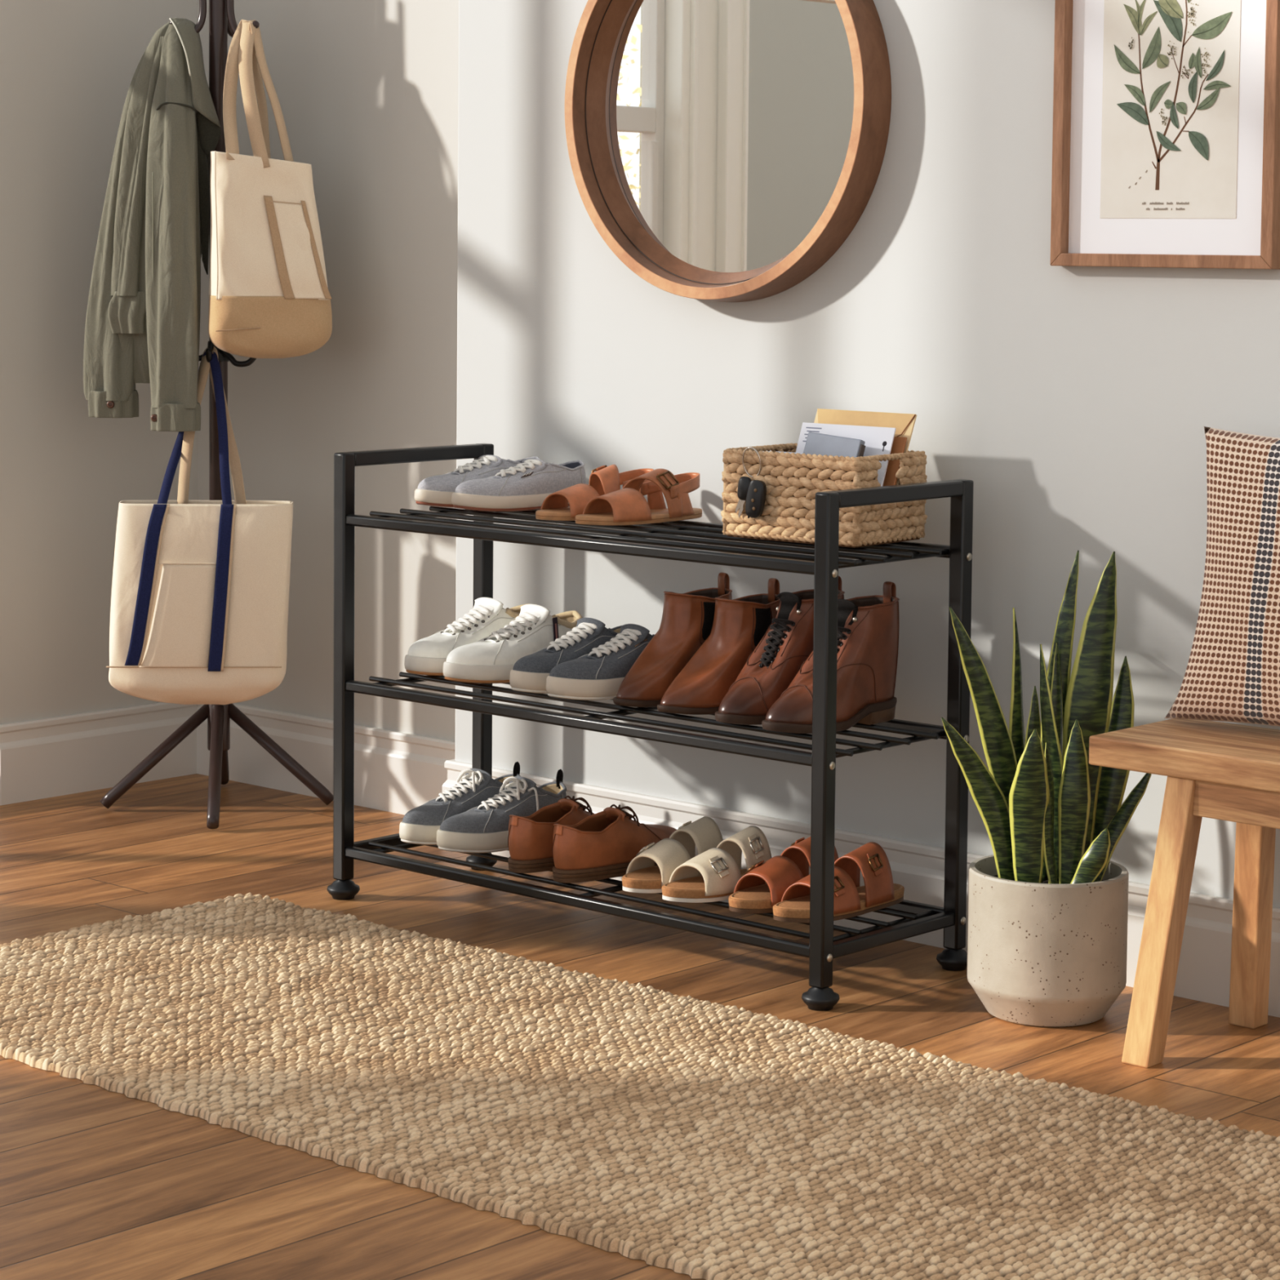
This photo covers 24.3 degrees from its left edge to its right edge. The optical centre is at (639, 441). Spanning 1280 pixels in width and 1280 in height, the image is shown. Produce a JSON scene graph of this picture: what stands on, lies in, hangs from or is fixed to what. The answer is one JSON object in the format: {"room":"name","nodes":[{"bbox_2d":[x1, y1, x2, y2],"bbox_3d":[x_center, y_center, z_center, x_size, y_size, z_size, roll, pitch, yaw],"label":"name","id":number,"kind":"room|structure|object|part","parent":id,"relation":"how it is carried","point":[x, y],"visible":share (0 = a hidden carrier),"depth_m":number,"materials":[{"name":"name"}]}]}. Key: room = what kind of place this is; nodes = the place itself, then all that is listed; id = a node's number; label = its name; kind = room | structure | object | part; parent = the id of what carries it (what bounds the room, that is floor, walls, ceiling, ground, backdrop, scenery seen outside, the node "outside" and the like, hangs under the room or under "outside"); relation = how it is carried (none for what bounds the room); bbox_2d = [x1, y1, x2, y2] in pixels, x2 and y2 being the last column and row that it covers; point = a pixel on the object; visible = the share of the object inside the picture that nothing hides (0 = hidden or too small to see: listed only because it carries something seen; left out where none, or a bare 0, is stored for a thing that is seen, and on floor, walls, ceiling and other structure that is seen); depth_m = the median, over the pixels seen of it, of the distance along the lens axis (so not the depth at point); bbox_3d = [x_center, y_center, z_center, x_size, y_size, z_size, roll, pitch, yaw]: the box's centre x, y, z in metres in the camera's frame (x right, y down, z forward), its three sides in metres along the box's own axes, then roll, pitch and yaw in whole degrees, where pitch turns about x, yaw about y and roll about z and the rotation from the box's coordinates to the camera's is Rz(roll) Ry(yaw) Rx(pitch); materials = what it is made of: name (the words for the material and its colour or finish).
{"room":"home entryway","nodes":[
{"label":"home entryway","id":0,"kind":"room"},
{"bbox_2d":[0,0,197,724],"bbox_3d":[-1.050,-0.664,5.960,0.140,2.700,0.700,4,5,42],"label":"wall","id":1,"kind":"structure","parent":0,"point":[68,68],"depth_m":5.80,"materials":[{"name":"paint"}]},
{"bbox_2d":[0,702,197,805],"bbox_3d":[-1.071,0.615,5.921,0.015,0.155,0.500,4,5,42],"label":"baseboard","id":2,"kind":"structure","parent":1,"relation":"attached to","point":[46,757],"depth_m":5.89,"materials":[{"name":"white paint"}]},
{"bbox_2d":[196,0,458,741],"bbox_3d":[-0.526,-0.654,5.890,1.200,2.700,0.300,4,5,42],"label":"wall","id":3,"kind":"structure","parent":0,"point":[366,91],"depth_m":5.72,"materials":[{"name":"paint"}]},
{"bbox_2d":[0,773,1279,1279],"bbox_3d":[-1.755,1.001,2.048,16.000,0.100,12.000,4,5,42],"label":"floor","id":4,"kind":"structure","parent":0,"point":[97,1183],"depth_m":4.10,"materials":[{"name":"brown wood"}]},
{"bbox_2d":[99,0,333,829],"bbox_3d":[-0.810,-0.126,5.669,0.365,1.665,0.348,4,5,42],"label":"coat stand","id":5,"kind":"object","parent":4,"relation":"on","point":[222,20],"visible":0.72,"depth_m":5.66,"materials":[{"name":"brown metal"}]},
{"bbox_2d":[83,17,220,431],"bbox_3d":[-0.912,-0.412,5.636,0.261,0.775,0.167,3,5,34],"label":"jacket","id":6,"kind":"object","parent":5,"relation":"hanging from","point":[142,325],"visible":0.99,"depth_m":5.58,"materials":[{"name":"fabric"}]},
{"bbox_3d":[-0.938,-0.519,5.613,0.119,0.488,0.055,-1,4,-15],"label":"panel","id":7,"kind":"part","parent":6,"relation":"part of","materials":[{"name":"green fabric"}]},
{"bbox_3d":[-0.926,0.603,5.702,0.218,0.203,0.023,0,4,-8],"label":"leg","id":8,"kind":"part","parent":5,"relation":"part of","materials":[{"name":"brown metal"}]},
{"bbox_2d":[106,346,293,704],"bbox_3d":[-0.824,0.158,5.582,0.341,0.671,0.160,0,4,-4],"label":"tote","id":9,"kind":"object","parent":5,"relation":"hanging from","point":[200,593],"visible":1,"depth_m":5.53,"materials":[{"name":"fabric"}]},
{"bbox_3d":[-0.800,0.611,5.597,0.023,0.203,0.228,0,4,-5],"label":"leg","id":10,"kind":"part","parent":5,"relation":"part of","materials":[{"name":"brown wood"}]},
{"bbox_3d":[-0.824,0.594,5.846,0.023,0.204,0.238,0,4,-6],"label":"leg","id":11,"kind":"part","parent":5,"relation":"part of","materials":[{"name":"brown wood"}]},
{"bbox_2d":[208,19,332,358],"bbox_3d":[-0.696,-0.473,5.566,0.228,0.635,0.146,-1,4,-17],"label":"tote","id":12,"kind":"object","parent":5,"relation":"hanging from","point":[269,296],"visible":1,"depth_m":5.52,"materials":[{"name":"beige fabric"}]},
{"bbox_3d":[-0.745,-0.649,5.549,0.080,0.284,0.119,-1,4,-22],"label":"handle","id":13,"kind":"part","parent":12,"relation":"part of","materials":[{"name":"fabric"}]},
{"bbox_3d":[-0.693,-0.649,5.585,0.077,0.276,0.044,3,5,31],"label":"handle","id":14,"kind":"part","parent":12,"relation":"part of","materials":[{"name":"fabric"}]},
{"bbox_3d":[-0.697,0.603,5.731,0.216,0.203,0.023,0,4,-6],"label":"leg","id":15,"kind":"part","parent":5,"relation":"part of","materials":[{"name":"brown metal"}]},
{"bbox_2d":[0,892,1279,1279],"bbox_3d":[0.059,0.843,3.733,2.692,0.018,0.856,4,5,42],"label":"jute rug","id":16,"kind":"object","parent":4,"relation":"on","point":[704,1140],"visible":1,"depth_m":3.73,"materials":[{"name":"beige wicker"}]},
{"bbox_2d":[327,443,973,1011],"bbox_3d":[-0.005,0.410,4.718,1.075,0.746,0.380,4,5,42],"label":"shoe rack","id":17,"kind":"object","parent":4,"relation":"on","point":[919,918],"visible":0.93,"depth_m":4.50,"materials":[{"name":"black metal"}]},
{"bbox_3d":[-0.492,0.375,4.938,0.026,0.715,0.026,4,5,42],"label":"post","id":18,"kind":"part","parent":17,"relation":"part of","materials":[{"name":"black metal"}]},
{"bbox_3d":[-0.386,0.677,5.080,0.018,0.020,0.304,4,5,42],"label":"rail","id":19,"kind":"part","parent":17,"relation":"part of","materials":[{"name":"black metal"}]},
{"bbox_3d":[-0.380,0.023,5.035,0.025,0.023,0.302,4,5,42],"label":"handle","id":20,"kind":"part","parent":17,"relation":"part of","materials":[{"name":"black metal"}]},
{"bbox_2d":[399,761,519,844],"bbox_3d":[-0.302,0.611,5.019,0.266,0.112,0.098,-3,5,-43],"label":"sneaker","id":21,"kind":"object","parent":17,"relation":"on","point":[420,824],"visible":0.69,"depth_m":4.98,"materials":[{"name":"fabric"}]},
{"bbox_2d":[404,597,525,675],"bbox_3d":[-0.287,0.327,5.037,0.286,0.118,0.105,-3,5,-44],"label":"sneaker","id":22,"kind":"object","parent":17,"relation":"on","point":[427,655],"visible":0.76,"depth_m":5.00,"materials":[{"name":"leather"}]},
{"bbox_2d":[414,454,540,507],"bbox_3d":[-0.275,0.066,5.078,0.276,0.082,0.098,-3,5,-42],"label":"sneaker","id":23,"kind":"object","parent":17,"relation":"on","point":[433,491],"visible":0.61,"depth_m":5.01,"materials":[{"name":"grey fabric"}]},
{"bbox_3d":[-0.274,0.361,5.178,0.026,0.715,0.026,4,5,42],"label":"post","id":24,"kind":"part","parent":17,"relation":"part of","materials":[{"name":"black metal"}]},
{"bbox_2d":[436,768,566,853],"bbox_3d":[-0.226,0.616,4.951,0.266,0.112,0.098,-3,5,-43],"label":"sneaker","id":25,"kind":"object","parent":17,"relation":"on","point":[484,828],"visible":0.86,"depth_m":4.90,"materials":[{"name":"fabric"}]},
{"bbox_2d":[443,604,582,683],"bbox_3d":[-0.208,0.334,4.952,0.286,0.118,0.105,-3,5,-44],"label":"sneaker","id":26,"kind":"object","parent":17,"relation":"on","point":[491,659],"visible":0.8,"depth_m":4.90,"materials":[{"name":"leather"}]},
{"bbox_2d":[451,458,586,511],"bbox_3d":[-0.200,0.071,5.005,0.276,0.082,0.098,-3,5,-42],"label":"sneaker","id":27,"kind":"object","parent":17,"relation":"on","point":[523,486],"visible":0.94,"depth_m":4.96,"materials":[{"name":"grey fabric"}]},
{"bbox_2d":[507,795,594,873],"bbox_3d":[-0.100,0.629,4.825,0.288,0.106,0.093,-3,5,-44],"label":"shoe","id":28,"kind":"object","parent":17,"relation":"on","point":[530,838],"visible":0.61,"depth_m":4.73,"materials":[{"name":"brown leather"}]},
{"bbox_2d":[509,617,622,693],"bbox_3d":[-0.109,0.346,4.851,0.272,0.109,0.098,-3,5,-43],"label":"sneaker","id":29,"kind":"object","parent":17,"relation":"on","point":[530,673],"visible":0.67,"depth_m":4.80,"materials":[{"name":"grey fabric"}]},
{"bbox_3d":[-0.117,0.710,4.618,1.000,0.018,0.018,4,5,42],"label":"rail","id":30,"kind":"part","parent":17,"relation":"part of","materials":[{"name":"black metal"}]},
{"bbox_3d":[-0.115,0.432,4.599,1.000,0.018,0.018,4,5,42],"label":"rail","id":31,"kind":"part","parent":17,"relation":"part of","materials":[{"name":"black metal"}]},
{"bbox_3d":[-0.112,0.156,4.580,1.000,0.018,0.018,4,5,42],"label":"rail","id":32,"kind":"part","parent":17,"relation":"part of","materials":[{"name":"black metal"}]},
{"bbox_2d":[535,464,653,520],"bbox_3d":[-0.073,0.081,4.870,0.263,0.083,0.094,-3,5,-44],"label":"sandal","id":33,"kind":"object","parent":17,"relation":"on","point":[606,480],"visible":0.61,"depth_m":4.84,"materials":[{"name":"brown leather"}]},
{"bbox_2d":[546,623,654,700],"bbox_3d":[-0.039,0.351,4.781,0.272,0.109,0.098,-3,5,-43],"label":"sneaker","id":34,"kind":"object","parent":17,"relation":"on","point":[598,674],"visible":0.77,"depth_m":4.72,"materials":[{"name":"grey fabric"}]},
{"bbox_2d":[551,804,677,883],"bbox_3d":[-0.027,0.634,4.757,0.288,0.106,0.093,-3,5,-44],"label":"shoe","id":35,"kind":"object","parent":17,"relation":"on","point":[602,845],"visible":0.92,"depth_m":4.69,"materials":[{"name":"brown leather"}]},
{"bbox_2d":[575,468,702,525],"bbox_3d":[0.002,0.087,4.793,0.263,0.083,0.094,-3,5,-44],"label":"sandal","id":36,"kind":"object","parent":17,"relation":"on","point":[627,505],"visible":1,"depth_m":4.79,"materials":[{"name":"brown leather"}]},
{"bbox_2d":[613,572,732,707],"bbox_3d":[0.050,0.314,4.711,0.250,0.195,0.092,-3,5,-44],"label":"boot","id":37,"kind":"object","parent":17,"relation":"on","point":[687,618],"visible":0.69,"depth_m":4.70,"materials":[{"name":"leather"}]},
{"bbox_3d":[0.112,0.285,4.714,0.043,0.062,0.008,-3,5,-44],"label":"elastic panel","id":38,"kind":"part","parent":37,"relation":"part of","materials":[{"name":"black fabric"}]},
{"bbox_2d":[622,816,723,893],"bbox_3d":[0.061,0.646,4.669,0.247,0.095,0.097,-3,6,-45],"label":"sandal","id":39,"kind":"object","parent":17,"relation":"on","point":[642,876],"visible":0.77,"depth_m":4.64,"materials":[{"name":"beige leather"}]},
{"bbox_2d":[662,825,772,902],"bbox_3d":[0.131,0.651,4.601,0.247,0.095,0.097,-3,6,-45],"label":"sandal","id":40,"kind":"object","parent":17,"relation":"on","point":[720,867],"visible":0.78,"depth_m":4.56,"materials":[{"name":"beige leather"}]},
{"bbox_2d":[657,577,779,715],"bbox_3d":[0.127,0.319,4.639,0.250,0.195,0.092,-3,5,-44],"label":"boot","id":41,"kind":"object","parent":17,"relation":"on","point":[740,624],"visible":0.77,"depth_m":4.62,"materials":[{"name":"leather"}]},
{"bbox_3d":[0.191,0.291,4.640,0.043,0.062,0.008,-3,5,-44],"label":"elastic panel","id":42,"kind":"part","parent":41,"relation":"part of","materials":[{"name":"black fabric"}]},
{"bbox_3d":[0.106,0.141,4.820,1.000,0.018,0.018,4,5,42],"label":"rail","id":43,"kind":"part","parent":17,"relation":"part of","materials":[{"name":"black metal"}]},
{"bbox_2d":[715,575,844,724],"bbox_3d":[0.213,0.318,4.560,0.268,0.210,0.100,-3,5,-43],"label":"boot","id":44,"kind":"object","parent":17,"relation":"on","point":[768,671],"visible":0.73,"depth_m":4.53,"materials":[{"name":"brown leather"}]},
{"bbox_2d":[728,836,838,913],"bbox_3d":[0.231,0.656,4.546,0.270,0.095,0.097,-3,5,-44],"label":"sandal","id":45,"kind":"object","parent":17,"relation":"on","point":[751,895],"visible":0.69,"depth_m":4.50},
{"bbox_2d":[720,443,927,547],"bbox_3d":[0.281,0.080,4.533,0.264,0.136,0.195,4,5,39],"label":"woven basket","id":46,"kind":"object","parent":17,"relation":"on","point":[792,481],"visible":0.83,"depth_m":4.46,"materials":[{"name":"wicker"}]},
{"bbox_3d":[0.133,0.080,4.543,0.010,0.126,0.010,4,5,39],"label":"corner post","id":47,"kind":"part","parent":46,"relation":"part of","materials":[{"name":"wicker"}]},
{"bbox_2d":[735,446,766,518],"bbox_3d":[0.167,0.063,4.495,0.060,0.109,0.024,4,5,39],"label":"key fob","id":48,"kind":"object","parent":46,"relation":"hanging from","point":[753,493],"visible":1,"depth_m":4.49,"materials":[{"name":"black metal"}]},
{"bbox_2d":[803,431,865,457],"bbox_3d":[0.281,0.065,4.511,0.114,0.152,0.055,4,5,41],"label":"notebook","id":49,"kind":"object","parent":46,"relation":"in","point":[816,443],"visible":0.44,"depth_m":4.51,"materials":[{"name":"grey paper"}]},
{"bbox_2d":[795,422,896,486],"bbox_3d":[0.300,0.057,4.534,0.176,0.162,0.063,4,5,40],"label":"letter","id":50,"kind":"object","parent":46,"relation":"in","point":[878,440],"visible":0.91,"depth_m":4.52,"materials":[{"name":"white paper"}]},
{"bbox_3d":[0.320,0.092,4.391,0.010,0.126,0.010,4,5,39],"label":"corner post","id":51,"kind":"part","parent":46,"relation":"part of","materials":[{"name":"wicker"}]},
{"bbox_2d":[813,408,916,484],"bbox_3d":[0.323,0.046,4.550,0.189,0.182,0.079,4,5,41],"label":"envelope","id":52,"kind":"object","parent":46,"relation":"in","point":[904,424],"visible":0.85,"depth_m":4.56,"materials":[{"name":"paper"}]},
{"bbox_2d":[882,436,906,486],"bbox_3d":[0.371,0.068,4.488,0.034,0.148,0.061,4,5,41],"label":"folder","id":53,"kind":"object","parent":46,"relation":"in","point":[899,443],"visible":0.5,"depth_m":4.49,"materials":[{"name":"brown"}]},
{"bbox_3d":[0.429,0.084,4.524,0.010,0.126,0.010,4,5,39],"label":"corner post","id":54,"kind":"part","parent":46,"relation":"part of","materials":[{"name":"wicker"}]},
{"bbox_3d":[0.264,0.429,4.255,0.026,0.715,0.026,4,5,42],"label":"post","id":55,"kind":"part","parent":17,"relation":"part of","materials":[{"name":"black metal"}]},
{"bbox_2d":[761,581,899,733],"bbox_3d":[0.290,0.325,4.480,0.268,0.210,0.100,-3,5,-43],"label":"boot","id":56,"kind":"object","parent":17,"relation":"on","point":[867,659],"visible":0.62,"depth_m":4.47,"materials":[{"name":"brown leather"}]},
{"bbox_2d":[773,841,904,923],"bbox_3d":[0.303,0.661,4.480,0.270,0.095,0.097,-3,5,-44],"label":"sandal","id":57,"kind":"object","parent":17,"relation":"on","point":[879,891],"visible":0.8,"depth_m":4.47},
{"bbox_3d":[0.101,0.695,4.858,1.000,0.018,0.018,4,5,42],"label":"rail","id":58,"kind":"part","parent":17,"relation":"part of","materials":[{"name":"black metal"}]},
{"bbox_3d":[0.370,0.731,4.396,0.018,0.020,0.304,4,5,42],"label":"rail","id":59,"kind":"part","parent":17,"relation":"part of","materials":[{"name":"black metal"}]},
{"bbox_3d":[0.376,0.077,4.352,0.025,0.023,0.302,4,5,42],"label":"handle","id":60,"kind":"part","parent":17,"relation":"part of","materials":[{"name":"black metal"}]},
{"bbox_3d":[0.104,0.417,4.839,1.000,0.018,0.018,4,5,42],"label":"rail","id":61,"kind":"part","parent":17,"relation":"part of","materials":[{"name":"black metal"}]},
{"bbox_3d":[0.482,0.415,4.495,0.026,0.715,0.026,4,5,42],"label":"post","id":62,"kind":"part","parent":17,"relation":"part of","materials":[{"name":"black metal"}]},
{"bbox_2d":[941,550,1151,1027],"bbox_3d":[0.577,0.491,4.229,0.227,0.663,0.259,3,5,33],"label":"potted snake plant","id":63,"kind":"object","parent":4,"relation":"on","point":[1047,914],"visible":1,"depth_m":4.20,"materials":[{"name":"green plant"}]},
{"bbox_3d":[0.583,0.716,4.258,0.227,0.210,0.227,4,5,42],"label":"pot","id":64,"kind":"part","parent":63,"relation":"part of","materials":[{"name":"stone"}]},
{"bbox_2d":[1088,719,1279,1067],"bbox_3d":[1.080,0.640,3.819,1.050,0.430,0.314,4,5,42],"label":"bench","id":65,"kind":"object","parent":4,"relation":"on","point":[1213,770],"visible":0.98,"depth_m":4.00,"materials":[{"name":"brown wood"}]},
{"bbox_3d":[0.707,0.644,4.003,0.076,0.391,0.085,4,5,42],"label":"leg","id":66,"kind":"part","parent":65,"relation":"part of","materials":[{"name":"brown wood"}]},
{"bbox_3d":[1.082,0.446,3.805,1.050,0.040,0.235,4,5,42],"label":"seat","id":67,"kind":"part","parent":65,"relation":"part of","materials":[{"name":"brown wood"}]},
{"bbox_2d":[1164,426,1279,726],"bbox_3d":[0.937,0.198,4.019,0.145,0.412,0.498,-3,5,-44],"label":"cushion","id":68,"kind":"object","parent":65,"relation":"on","point":[1233,671],"visible":1,"depth_m":4.07,"materials":[{"name":"beige fabric"}]},
{"bbox_3d":[0.861,0.634,4.172,0.076,0.391,0.085,4,5,42],"label":"leg","id":69,"kind":"part","parent":65,"relation":"part of","materials":[{"name":"brown wood"}]},
{"bbox_2d":[454,0,1279,907],"bbox_3d":[1.961,-0.469,3.514,5.814,2.700,0.400,4,5,42],"label":"wall","id":70,"kind":"structure","parent":0,"point":[1077,403],"depth_m":4.66,"materials":[{"name":"paint"}]},
{"bbox_2d":[564,0,891,302],"bbox_3d":[0.131,-0.553,4.856,0.652,0.652,0.065,4,5,42],"label":"round mirror","id":71,"kind":"object","parent":70,"relation":"attached to","point":[721,150],"visible":1,"depth_m":4.88,"materials":[{"name":"brown wood"}]},
{"bbox_2d":[605,0,853,272],"bbox_3d":[0.146,-0.554,4.873,0.562,0.562,0.001,4,5,42],"label":"mirror glass","id":72,"kind":"object","parent":71,"relation":"attached to","point":[729,122],"depth_m":4.88,"materials":[{"name":"grey mirror"}]},
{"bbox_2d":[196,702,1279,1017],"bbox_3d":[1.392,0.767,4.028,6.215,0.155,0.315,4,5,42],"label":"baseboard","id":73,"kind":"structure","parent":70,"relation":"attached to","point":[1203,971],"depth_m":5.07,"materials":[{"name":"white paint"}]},
{"bbox_2d":[1050,0,1279,269],"bbox_3d":[0.764,-0.532,4.308,0.376,0.560,0.028,4,5,42],"label":"framed print","id":74,"kind":"object","parent":70,"relation":"attached to","point":[1166,135],"visible":1,"depth_m":4.32,"materials":[{"name":"brown wood"}]}
]}

